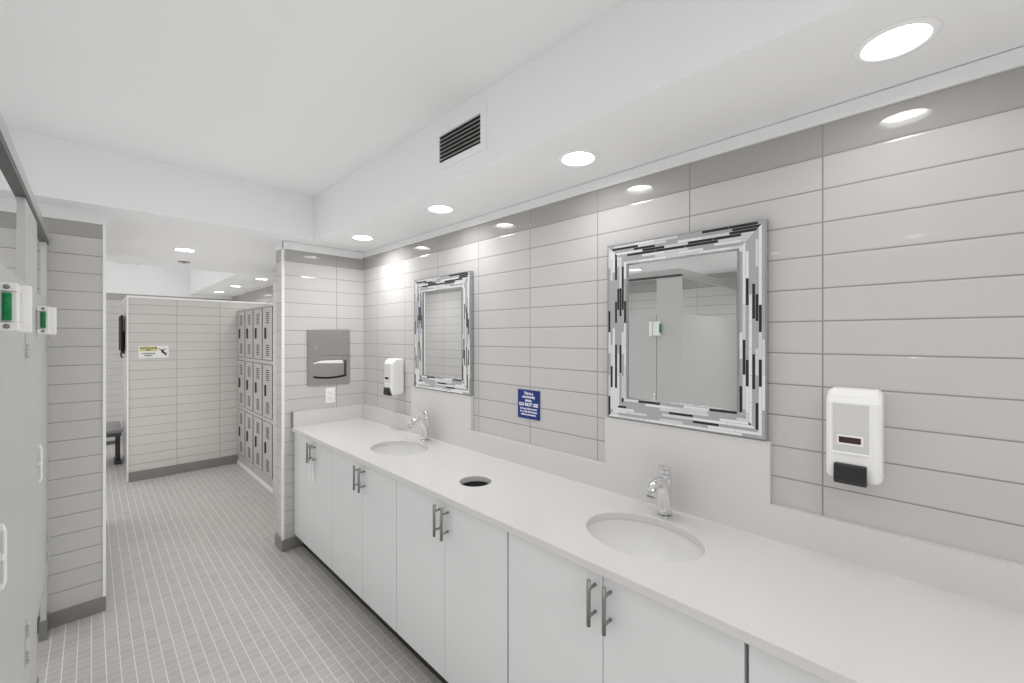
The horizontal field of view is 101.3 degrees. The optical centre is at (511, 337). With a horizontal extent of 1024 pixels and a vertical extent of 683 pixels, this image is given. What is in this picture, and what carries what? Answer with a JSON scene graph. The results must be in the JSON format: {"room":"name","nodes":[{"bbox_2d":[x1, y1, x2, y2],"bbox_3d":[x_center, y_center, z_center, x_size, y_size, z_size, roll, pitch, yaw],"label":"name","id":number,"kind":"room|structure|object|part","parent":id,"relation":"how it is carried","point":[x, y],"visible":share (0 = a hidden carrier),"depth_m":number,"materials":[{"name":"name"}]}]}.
{"room":"changing room","nodes":[
{"label":"changing room","id":0,"kind":"room"},
{"bbox_2d":[122,300,126,473],"bbox_3d":[-4.403,0.542,4.861,1.100,1.915,0.120,0,0,45],"label":"wall","id":1,"kind":"structure","parent":0,"point":[124,305],"depth_m":4.88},
{"bbox_2d":[119,315,123,357],"bbox_3d":[-4.607,-0.010,4.947,0.590,0.490,0.044,0,0,45],"label":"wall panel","id":2,"kind":"object","parent":1,"relation":"attached to","point":[121,332],"visible":1,"depth_m":4.83,"materials":[{"name":"black plastic"}]},
{"bbox_2d":[106,261,232,440],"bbox_3d":[-5.892,0.050,5.913,0.106,2.900,3.500,0,0,45],"label":"wall","id":3,"kind":"structure","parent":0,"point":[120,278],"depth_m":6.07,"materials":[{"name":"white paint"}]},
{"bbox_2d":[0,127,372,276],"bbox_3d":[-2.896,-1.040,2.928,2.195,0.720,3.500,0,0,45],"label":"ceiling soffit","id":4,"kind":"structure","parent":0,"point":[152,208],"depth_m":2.50,"materials":[{"name":"white paint"}]},
{"bbox_2d":[103,225,105,596],"bbox_3d":[-2.244,0.393,2.309,0.019,2.058,0.014,0,0,45],"label":"trim","id":5,"kind":"structure","parent":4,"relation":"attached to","point":[104,226],"depth_m":2.30,"materials":[{"name":"white metal"}]},
{"bbox_2d":[118,261,141,265],"bbox_3d":[-3.479,-0.674,3.819,0.080,0.012,0.160,0,0,45],"label":"ceiling plate","id":6,"kind":"object","parent":4,"relation":"attached to","point":[119,262],"visible":1,"depth_m":3.79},
{"bbox_2d":[172,248,196,251],"bbox_3d":[-2.537,-0.689,3.255,0.154,0.026,0.154,0,0,45],"label":"recessed light","id":7,"kind":"object","parent":4,"relation":"in","point":[176,249],"visible":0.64,"depth_m":3.28,"materials":[{"name":"white"}]},
{"bbox_2d":[0,46,1023,258],"bbox_3d":[-0.237,-0.649,1.681,6.859,0.062,2.748,0,0,15],"label":"trim","id":8,"kind":"structure","parent":4,"relation":"attached to","point":[1012,59],"depth_m":1.45,"materials":[{"name":"white paint"}]},
{"bbox_2d":[129,297,269,472],"bbox_3d":[-3.518,0.542,4.885,0.120,1.915,1.405,0,0,45],"label":"wall partition","id":9,"kind":"structure","parent":0,"point":[183,406],"depth_m":4.67,"materials":[{"name":"white tile"}]},
{"bbox_2d":[127,297,128,481],"bbox_3d":[-3.979,0.542,4.343,0.032,1.915,0.012,0,0,45],"label":"trim","id":10,"kind":"structure","parent":9,"relation":"attached to","point":[127,297],"depth_m":4.34,"materials":[{"name":"white metal"}]},
{"bbox_2d":[139,346,168,357],"bbox_3d":[-3.828,0.153,4.484,0.006,0.130,0.246,0,0,45],"label":"caution sign","id":11,"kind":"object","parent":9,"relation":"attached to","point":[144,351],"visible":1,"depth_m":4.48,"materials":[{"name":"white"}]},
{"bbox_2d":[129,455,236,481],"bbox_3d":[-3.629,1.450,4.682,0.009,0.100,0.961,0,0,45],"label":"baseboard","id":12,"kind":"structure","parent":9,"relation":"attached to","point":[203,464],"depth_m":4.64,"materials":[{"name":"grey tile"}]},
{"bbox_2d":[121,295,272,303],"bbox_3d":[-3.913,-0.425,5.269,1.238,0.020,1.418,0,0,45],"label":"trim","id":13,"kind":"structure","parent":9,"relation":"on","point":[125,298],"depth_m":4.74,"materials":[{"name":"white metal"}]},
{"bbox_2d":[190,269,272,296],"bbox_3d":[-3.770,-1.040,5.790,3.085,0.720,0.680,0,0,45],"label":"ceiling","id":14,"kind":"structure","parent":0,"point":[202,282],"depth_m":5.66,"materials":[{"name":"white paint"}]},
{"bbox_2d":[37,441,441,682],"bbox_3d":[-2.104,1.550,2.139,10.800,0.100,3.500,0,0,45],"label":"floor","id":15,"kind":"structure","parent":0,"point":[200,588],"depth_m":2.31,"materials":[{"name":"tile"}]},
{"bbox_2d":[0,111,56,682],"bbox_3d":[-2.225,0.482,1.001,1.852,2.036,1.516,0,0,45],"label":"partition","id":16,"kind":"structure","parent":15,"relation":"on","point":[27,320],"depth_m":1.40,"materials":[{"name":"grey laminate"}]},
{"bbox_3d":[-1.221,0.525,1.005,0.016,0.154,0.014,0,0,45],"label":"pull handle","id":17,"kind":"part","parent":16,"relation":"part of","materials":[{"name":"white plastic"}]},
{"bbox_3d":[-1.441,0.492,1.200,0.607,1.355,0.020,0,0,45],"label":"door","id":18,"kind":"part","parent":16,"relation":"part of","materials":[{"name":"grey laminate"}]},
{"bbox_3d":[-1.737,-0.514,1.492,1.848,0.044,0.036,0,0,45],"label":"head rail","id":19,"kind":"part","parent":16,"relation":"part of","materials":[{"name":"metal"}]},
{"bbox_3d":[-1.964,0.525,1.746,0.016,0.154,0.014,0,0,45],"label":"pull handle","id":20,"kind":"part","parent":16,"relation":"part of","materials":[{"name":"white plastic"}]},
{"bbox_3d":[-2.144,0.492,1.900,0.492,1.355,0.020,0,0,45],"label":"door","id":21,"kind":"part","parent":16,"relation":"part of","materials":[{"name":"grey laminate"}]},
{"bbox_2d":[0,211,102,616],"bbox_3d":[-3.374,0.410,2.256,1.535,2.180,1.672,0,0,45],"label":"wall pier","id":22,"kind":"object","parent":15,"relation":"on","point":[75,248],"visible":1,"depth_m":2.22,"materials":[{"name":"tile"}]},
{"bbox_2d":[37,596,105,632],"bbox_3d":[-3.369,1.461,2.255,1.544,0.078,1.678,0,0,45],"label":"baseboard","id":23,"kind":"structure","parent":22,"relation":"attached to","point":[64,616],"depth_m":2.22,"materials":[{"name":"grey tile"}]},
{"bbox_2d":[106,421,122,464],"bbox_3d":[-5.097,1.280,4.731,0.700,0.440,1.008,0,0,45],"label":"bench","id":24,"kind":"object","parent":15,"relation":"on","point":[113,429],"visible":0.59,"depth_m":5.01,"materials":[{"name":"metal"}]},
{"bbox_3d":[-4.764,1.298,5.065,0.300,0.404,0.064,0,0,45],"label":"leg","id":25,"kind":"part","parent":24,"relation":"part of","materials":[{"name":"metal"}]},
{"bbox_2d":[294,433,341,583],"bbox_3d":[-1.159,1.082,2.906,0.664,0.836,0.520,0,0,45],"label":"vanity cabinet","id":26,"kind":"object","parent":15,"relation":"on","point":[312,502],"visible":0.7,"depth_m":2.71,"materials":[{"name":"white laminate"}]},
{"bbox_3d":[-1.411,1.031,2.859,0.372,0.730,0.018,0,0,45],"label":"door","id":27,"kind":"part","parent":26,"relation":"part of","materials":[{"name":"white laminate"}]},
{"bbox_3d":[-1.317,0.746,2.724,0.012,0.129,0.040,0,0,45],"label":"handle","id":28,"kind":"part","parent":26,"relation":"part of","materials":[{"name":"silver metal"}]},
{"bbox_2d":[309,458,314,483],"bbox_3d":[-1.283,0.855,2.685,0.008,0.164,0.053,0,0,10],"label":"strap","id":29,"kind":"object","parent":26,"relation":"hanging from","point":[311,458],"visible":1,"depth_m":2.68,"materials":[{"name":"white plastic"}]},
{"bbox_3d":[-1.281,0.746,2.688,0.012,0.129,0.040,0,0,45],"label":"handle","id":30,"kind":"part","parent":26,"relation":"part of","materials":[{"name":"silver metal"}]},
{"bbox_3d":[-1.176,1.031,2.625,0.287,0.730,0.018,0,0,45],"label":"door","id":31,"kind":"part","parent":26,"relation":"part of","materials":[{"name":"white laminate"}]},
{"bbox_2d":[332,450,406,646],"bbox_3d":[-0.658,1.082,2.406,0.751,0.836,0.520,0,0,45],"label":"vanity cabinet","id":32,"kind":"object","parent":15,"relation":"on","point":[364,499],"visible":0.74,"depth_m":2.20,"materials":[{"name":"white laminate"}]},
{"bbox_3d":[-0.931,1.031,2.381,0.397,0.730,0.018,0,0,45],"label":"door","id":33,"kind":"part","parent":32,"relation":"part of","materials":[{"name":"white laminate"}]},
{"bbox_3d":[-0.830,0.746,2.239,0.012,0.129,0.040,0,0,45],"label":"handle","id":34,"kind":"part","parent":32,"relation":"part of","materials":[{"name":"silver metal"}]},
{"bbox_3d":[-0.790,0.746,2.199,0.012,0.129,0.040,0,0,45],"label":"handle","id":35,"kind":"part","parent":32,"relation":"part of","materials":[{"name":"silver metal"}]},
{"bbox_3d":[-0.665,1.031,2.116,0.349,0.730,0.018,0,0,45],"label":"door","id":36,"kind":"part","parent":32,"relation":"part of","materials":[{"name":"white laminate"}]},
{"bbox_2d":[397,481,508,682],"bbox_3d":[-0.125,1.082,1.875,0.750,0.836,0.520,0,0,45],"label":"vanity cabinet","id":37,"kind":"object","parent":15,"relation":"on","point":[453,564],"visible":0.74,"depth_m":1.68,"materials":[{"name":"white laminate"}]},
{"bbox_3d":[-0.404,1.031,1.856,0.380,0.730,0.018,0,0,45],"label":"door","id":38,"kind":"part","parent":37,"relation":"part of","materials":[{"name":"white laminate"}]},
{"bbox_3d":[-0.307,0.746,1.718,0.012,0.129,0.040,0,0,45],"label":"handle","id":39,"kind":"part","parent":37,"relation":"part of","materials":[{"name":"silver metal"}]},
{"bbox_3d":[-0.272,0.746,1.682,0.012,0.129,0.040,0,0,45],"label":"handle","id":40,"kind":"part","parent":37,"relation":"part of","materials":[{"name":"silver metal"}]},
{"bbox_3d":[-0.139,1.031,1.592,0.363,0.730,0.018,0,0,45],"label":"door","id":41,"kind":"part","parent":37,"relation":"part of","materials":[{"name":"white laminate"}]},
{"bbox_2d":[509,533,748,682],"bbox_3d":[0.407,1.082,1.345,0.750,0.836,0.520,0,0,45],"label":"vanity cabinet","id":42,"kind":"object","parent":15,"relation":"on","point":[569,622],"visible":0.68,"depth_m":1.20,"materials":[{"name":"white laminate"}]},
{"bbox_3d":[0.129,1.031,1.325,0.378,0.730,0.018,0,0,45],"label":"door","id":43,"kind":"part","parent":42,"relation":"part of","materials":[{"name":"white laminate"}]},
{"bbox_3d":[0.225,0.746,1.188,0.012,0.129,0.040,0,0,45],"label":"handle","id":44,"kind":"part","parent":42,"relation":"part of","materials":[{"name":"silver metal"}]},
{"bbox_3d":[0.260,0.746,1.152,0.012,0.129,0.040,0,0,45],"label":"handle","id":45,"kind":"part","parent":42,"relation":"part of","materials":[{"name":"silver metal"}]},
{"bbox_3d":[0.392,1.031,1.062,0.362,0.730,0.018,0,0,45],"label":"door","id":46,"kind":"part","parent":42,"relation":"part of","materials":[{"name":"white laminate"}]},
{"bbox_2d":[749,645,829,682],"bbox_3d":[0.939,1.082,0.815,0.750,0.836,0.520,0,0,45],"label":"vanity cabinet","id":47,"kind":"object","parent":15,"relation":"on","point":[764,667],"visible":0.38,"depth_m":0.89,"materials":[{"name":"white laminate"}]},
{"bbox_2d":[291,387,1023,682],"bbox_3d":[-0.074,0.498,1.870,3.684,0.332,0.538,0,0,45],"label":"countertop","id":48,"kind":"structure","parent":47,"relation":"on","point":[834,600],"depth_m":1.22,"materials":[{"name":"white stone"}]},
{"bbox_2d":[372,444,426,455],"bbox_3d":[-0.652,0.731,2.431,0.476,0.134,0.375,0,0,45],"label":"sink","id":49,"kind":"object","parent":48,"relation":"in","point":[391,450],"visible":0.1,"depth_m":2.58,"materials":[{"name":"white ceramic"}]},
{"bbox_2d":[408,409,429,441],"bbox_3d":[-0.570,0.536,2.567,0.055,0.204,0.152,0,0,45],"label":"faucet","id":50,"kind":"object","parent":48,"relation":"on","point":[424,422],"visible":1,"depth_m":2.58,"materials":[{"name":"silver metal"}]},
{"bbox_3d":[-0.550,0.463,2.586,0.040,0.057,0.085,0,0,45],"label":"lever","id":51,"kind":"part","parent":50,"relation":"part of","materials":[{"name":"silver metal"}]},
{"bbox_2d":[462,481,488,486],"bbox_3d":[-0.162,0.746,1.866,0.152,0.164,0.152,0,0,45],"label":"chute","id":52,"kind":"object","parent":48,"relation":"in","point":[473,483],"visible":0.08,"depth_m":1.93,"materials":[{"name":"black metal"}]},
{"bbox_2d":[587,519,703,562],"bbox_3d":[0.422,0.731,1.361,0.476,0.134,0.375,0,0,45],"label":"sink","id":53,"kind":"object","parent":48,"relation":"in","point":[643,540],"visible":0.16,"depth_m":1.49,"materials":[{"name":"white ceramic"}]},
{"bbox_2d":[646,462,672,518],"bbox_3d":[0.515,0.536,1.469,0.055,0.204,0.152,0,0,45],"label":"faucet","id":54,"kind":"object","parent":48,"relation":"on","point":[661,485],"visible":1,"depth_m":1.48,"materials":[{"name":"silver metal"}]},
{"bbox_3d":[0.535,0.463,1.489,0.040,0.057,0.085,0,0,45],"label":"lever","id":55,"kind":"part","parent":54,"relation":"part of","materials":[{"name":"silver metal"}]},
{"bbox_2d":[233,286,272,302],"bbox_3d":[-3.305,0.410,5.736,3.820,2.180,0.100,0,0,45],"label":"wall","id":56,"kind":"structure","parent":0,"point":[265,295],"depth_m":5.96,"materials":[{"name":"paint"}]},
{"bbox_2d":[237,460,272,492],"bbox_3d":[-2.639,1.482,4.686,1.385,0.035,0.445,0,0,45],"label":"trim","id":57,"kind":"structure","parent":56,"relation":"attached to","point":[268,487],"depth_m":4.46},
{"bbox_2d":[238,309,244,464],"bbox_3d":[-3.011,0.570,5.050,0.343,1.790,0.455,0,0,45],"label":"lockers","id":58,"kind":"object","parent":57,"relation":"on","point":[241,313],"depth_m":4.89,"materials":[{"name":"grey metal"}]},
{"bbox_3d":[-3.160,-0.038,4.909,0.293,0.525,0.017,0,0,45],"label":"locker door","id":59,"kind":"part","parent":58,"relation":"part of","materials":[{"name":"grey metal"}]},
{"bbox_3d":[-3.160,0.535,4.909,0.293,0.525,0.017,0,0,45],"label":"locker door","id":60,"kind":"part","parent":58,"relation":"part of","materials":[{"name":"grey metal"}]},
{"bbox_3d":[-3.160,1.108,4.909,0.293,0.525,0.017,0,0,45],"label":"locker door","id":61,"kind":"part","parent":58,"relation":"part of","materials":[{"name":"grey metal"}]},
{"bbox_2d":[245,307,253,472],"bbox_3d":[-2.767,0.570,4.806,0.343,1.790,0.455,0,0,45],"label":"lockers","id":62,"kind":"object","parent":57,"relation":"on","point":[249,313],"depth_m":4.64,"materials":[{"name":"grey metal"}]},
{"bbox_3d":[-2.916,-0.038,4.665,0.293,0.525,0.017,0,0,45],"label":"locker door","id":63,"kind":"part","parent":62,"relation":"part of","materials":[{"name":"grey metal"}]},
{"bbox_3d":[-2.916,0.535,4.665,0.293,0.525,0.017,0,0,45],"label":"locker door","id":64,"kind":"part","parent":62,"relation":"part of","materials":[{"name":"grey metal"}]},
{"bbox_3d":[-2.916,1.108,4.665,0.293,0.525,0.017,0,0,45],"label":"locker door","id":65,"kind":"part","parent":62,"relation":"part of","materials":[{"name":"grey metal"}]},
{"bbox_2d":[254,306,262,479],"bbox_3d":[-2.523,0.570,4.563,0.343,1.790,0.455,0,0,45],"label":"lockers","id":66,"kind":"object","parent":57,"relation":"on","point":[258,311],"depth_m":4.39,"materials":[{"name":"grey metal"}]},
{"bbox_3d":[-2.672,-0.038,4.422,0.293,0.525,0.017,0,0,45],"label":"locker door","id":67,"kind":"part","parent":66,"relation":"part of","materials":[{"name":"grey metal"}]},
{"bbox_3d":[-2.672,0.535,4.422,0.293,0.525,0.017,0,0,45],"label":"locker door","id":68,"kind":"part","parent":66,"relation":"part of","materials":[{"name":"grey metal"}]},
{"bbox_3d":[-2.672,1.108,4.422,0.293,0.525,0.017,0,0,45],"label":"locker door","id":69,"kind":"part","parent":66,"relation":"part of","materials":[{"name":"grey metal"}]},
{"bbox_2d":[263,304,272,488],"bbox_3d":[-2.278,0.570,4.319,0.343,1.790,0.455,0,0,45],"label":"lockers","id":70,"kind":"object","parent":57,"relation":"on","point":[267,309],"depth_m":4.16,"materials":[{"name":"grey metal"}]},
{"bbox_3d":[-2.427,-0.038,4.178,0.293,0.525,0.017,0,0,45],"label":"locker door","id":71,"kind":"part","parent":70,"relation":"part of","materials":[{"name":"grey metal"}]},
{"bbox_3d":[-2.427,0.535,4.178,0.293,0.525,0.017,0,0,45],"label":"locker door","id":72,"kind":"part","parent":70,"relation":"part of","materials":[{"name":"grey metal"}]},
{"bbox_3d":[-2.427,1.108,4.178,0.293,0.525,0.017,0,0,45],"label":"locker door","id":73,"kind":"part","parent":70,"relation":"part of","materials":[{"name":"grey metal"}]},
{"bbox_2d":[273,266,275,495],"bbox_3d":[-1.751,0.410,3.803,1.110,2.180,0.444,0,0,45],"label":"wall","id":74,"kind":"structure","parent":0,"point":[274,267],"depth_m":4.00,"materials":[{"name":"white tile"}]},
{"bbox_2d":[0,0,626,196],"bbox_3d":[-0.045,-1.188,0.465,5.320,0.425,1.595,0,0,45],"label":"ceiling","id":75,"kind":"structure","parent":0,"point":[298,96],"depth_m":1.53,"materials":[{"name":"white paint"}]},
{"bbox_2d":[276,241,363,544],"bbox_3d":[-1.453,0.410,3.207,0.155,2.180,0.592,0,0,45],"label":"wall","id":76,"kind":"structure","parent":0,"point":[322,291],"depth_m":3.04,"materials":[{"name":"tile"}]},
{"bbox_2d":[281,248,283,540],"bbox_3d":[-1.609,0.393,2.946,0.019,2.058,0.016,0,0,45],"label":"trim","id":77,"kind":"structure","parent":76,"relation":"attached to","point":[282,249],"depth_m":2.94,"materials":[{"name":"white metal"}]},
{"bbox_2d":[275,533,301,551],"bbox_3d":[-1.618,1.461,3.035,0.164,0.078,0.134,0,0,45],"label":"baseboard","id":78,"kind":"structure","parent":76,"relation":"attached to","point":[293,542],"depth_m":2.97,"materials":[{"name":"grey tile"}]},
{"bbox_2d":[307,329,349,385],"bbox_3d":[-1.376,0.147,3.163,0.014,0.414,0.315,0,0,45],"label":"paper towel dispenser","id":79,"kind":"object","parent":76,"relation":"attached to","point":[321,343],"visible":1,"depth_m":3.15,"materials":[{"name":"metal"}]},
{"bbox_3d":[-1.378,0.038,3.165,0.010,0.196,0.315,0,0,45],"label":"door","id":80,"kind":"part","parent":79,"relation":"part of","materials":[{"name":"metal"}]},
{"bbox_2d":[314,360,342,363],"bbox_3d":[-1.379,0.185,3.163,0.005,0.026,0.222,0,0,45],"label":"paper towel","id":81,"kind":"object","parent":79,"relation":"hanging from","point":[315,361],"depth_m":3.16,"materials":[{"name":"white paper"}]},
{"bbox_3d":[-1.378,0.246,3.165,0.010,0.215,0.315,0,0,45],"label":"frame","id":82,"kind":"part","parent":79,"relation":"part of","materials":[{"name":"metal"}]},
{"bbox_2d":[325,387,334,402],"bbox_3d":[-1.373,0.438,3.171,0.008,0.115,0.074,0,0,45],"label":"wall outlet","id":83,"kind":"object","parent":76,"relation":"attached to","point":[329,392],"visible":1,"depth_m":3.17,"materials":[{"name":"white plastic"}]},
{"bbox_2d":[315,0,1023,248],"bbox_3d":[0.725,-1.040,1.238,5.320,0.720,0.587,0,0,45],"label":"ceiling","id":84,"kind":"structure","parent":0,"point":[644,82],"depth_m":1.26,"materials":[{"name":"white paint"}]},
{"bbox_2d":[351,235,374,240],"bbox_3d":[-1.016,-0.689,2.855,0.154,0.026,0.154,0,0,45],"label":"recessed light","id":85,"kind":"object","parent":84,"relation":"in","point":[357,237],"visible":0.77,"depth_m":2.89,"materials":[{"name":"white"}]},
{"bbox_2d":[426,204,454,213],"bbox_3d":[-0.378,-0.689,2.219,0.154,0.026,0.154,0,0,45],"label":"recessed light","id":86,"kind":"object","parent":84,"relation":"in","point":[436,208],"visible":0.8,"depth_m":2.25,"materials":[{"name":"white"}]},
{"bbox_2d":[435,102,486,171],"bbox_3d":[-0.224,-0.832,1.762,0.343,0.180,0.010,0,0,45],"label":"ceiling vent","id":87,"kind":"object","parent":84,"relation":"in","point":[464,137],"visible":1,"depth_m":1.75,"materials":[{"name":"white metal"}]},
{"bbox_2d":[558,149,598,166],"bbox_3d":[0.251,-0.689,1.592,0.154,0.026,0.154,0,0,45],"label":"recessed light","id":88,"kind":"object","parent":84,"relation":"in","point":[579,157],"visible":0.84,"depth_m":1.61,"materials":[{"name":"white"}]},
{"bbox_2d":[852,16,942,63],"bbox_3d":[0.881,-0.689,0.965,0.154,0.026,0.154,0,0,45],"label":"recessed light","id":89,"kind":"object","parent":84,"relation":"in","point":[902,38],"visible":0.96,"depth_m":0.97,"materials":[{"name":"white"}]},
{"bbox_2d":[364,66,1023,563],"bbox_3d":[0.752,0.410,1.512,5.670,2.180,0.120,0,0,45],"label":"wall","id":90,"kind":"structure","parent":0,"point":[896,231],"depth_m":1.22,"materials":[{"name":"tile"}]},
{"bbox_2d":[383,358,403,395],"bbox_3d":[-0.827,0.273,2.921,0.119,0.254,0.112,0,0,45],"label":"soap dispenser","id":91,"kind":"object","parent":90,"relation":"attached to","point":[393,367],"visible":1,"depth_m":2.88,"materials":[{"name":"white plastic"}]},
{"bbox_3d":[-0.859,0.248,2.896,0.077,0.131,0.006,0,0,45],"label":"panel","id":92,"kind":"part","parent":91,"relation":"part of","materials":[{"name":"grey plastic"}]},
{"bbox_2d":[414,271,473,395],"bbox_3d":[-0.434,-0.025,2.592,0.583,0.708,0.024,0,0,45],"label":"framed mirror","id":93,"kind":"object","parent":90,"relation":"attached to","point":[443,305],"visible":1,"depth_m":2.57,"materials":[{"name":"silver metal"}]},
{"bbox_2d":[423,288,461,378],"bbox_3d":[-0.432,-0.025,2.594,0.425,0.550,0.006,0,0,45],"label":"mirror glass","id":94,"kind":"object","parent":93,"relation":"attached to","point":[442,307],"depth_m":2.59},
{"bbox_2d":[518,389,539,420],"bbox_3d":[0.083,0.334,2.090,0.147,0.143,0.004,0,0,45],"label":"wall sign","id":95,"kind":"object","parent":90,"relation":"attached to","point":[528,400],"visible":1,"depth_m":2.08,"materials":[{"name":"blue plastic"}]},
{"bbox_2d":[607,218,768,440],"bbox_3d":[0.612,-0.025,1.549,0.583,0.708,0.024,0,0,45],"label":"framed mirror","id":96,"kind":"object","parent":90,"relation":"attached to","point":[688,312],"visible":1,"depth_m":1.51,"materials":[{"name":"metal"}]},
{"bbox_2d":[629,251,736,408],"bbox_3d":[0.615,-0.025,1.551,0.425,0.550,0.006,0,0,45],"label":"mirror glass","id":97,"kind":"object","parent":96,"relation":"attached to","point":[683,304],"depth_m":1.53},
{"bbox_2d":[362,387,1023,613],"bbox_3d":[0.109,0.485,2.053,3.683,0.306,0.020,0,0,45],"label":"backsplash","id":98,"kind":"structure","parent":90,"relation":"attached to","point":[723,479],"depth_m":1.43,"materials":[{"name":"white stone"}]},
{"bbox_2d":[826,387,883,487],"bbox_3d":[0.944,0.269,1.157,0.119,0.254,0.112,0,0,45],"label":"soap dispenser","id":99,"kind":"object","parent":90,"relation":"attached to","point":[854,416],"visible":1,"depth_m":1.12,"materials":[{"name":"white plastic"}]},
{"bbox_3d":[0.912,0.244,1.131,0.077,0.131,0.006,0,0,45],"label":"panel","id":100,"kind":"part","parent":99,"relation":"part of","materials":[{"name":"grey plastic"}]}
]}

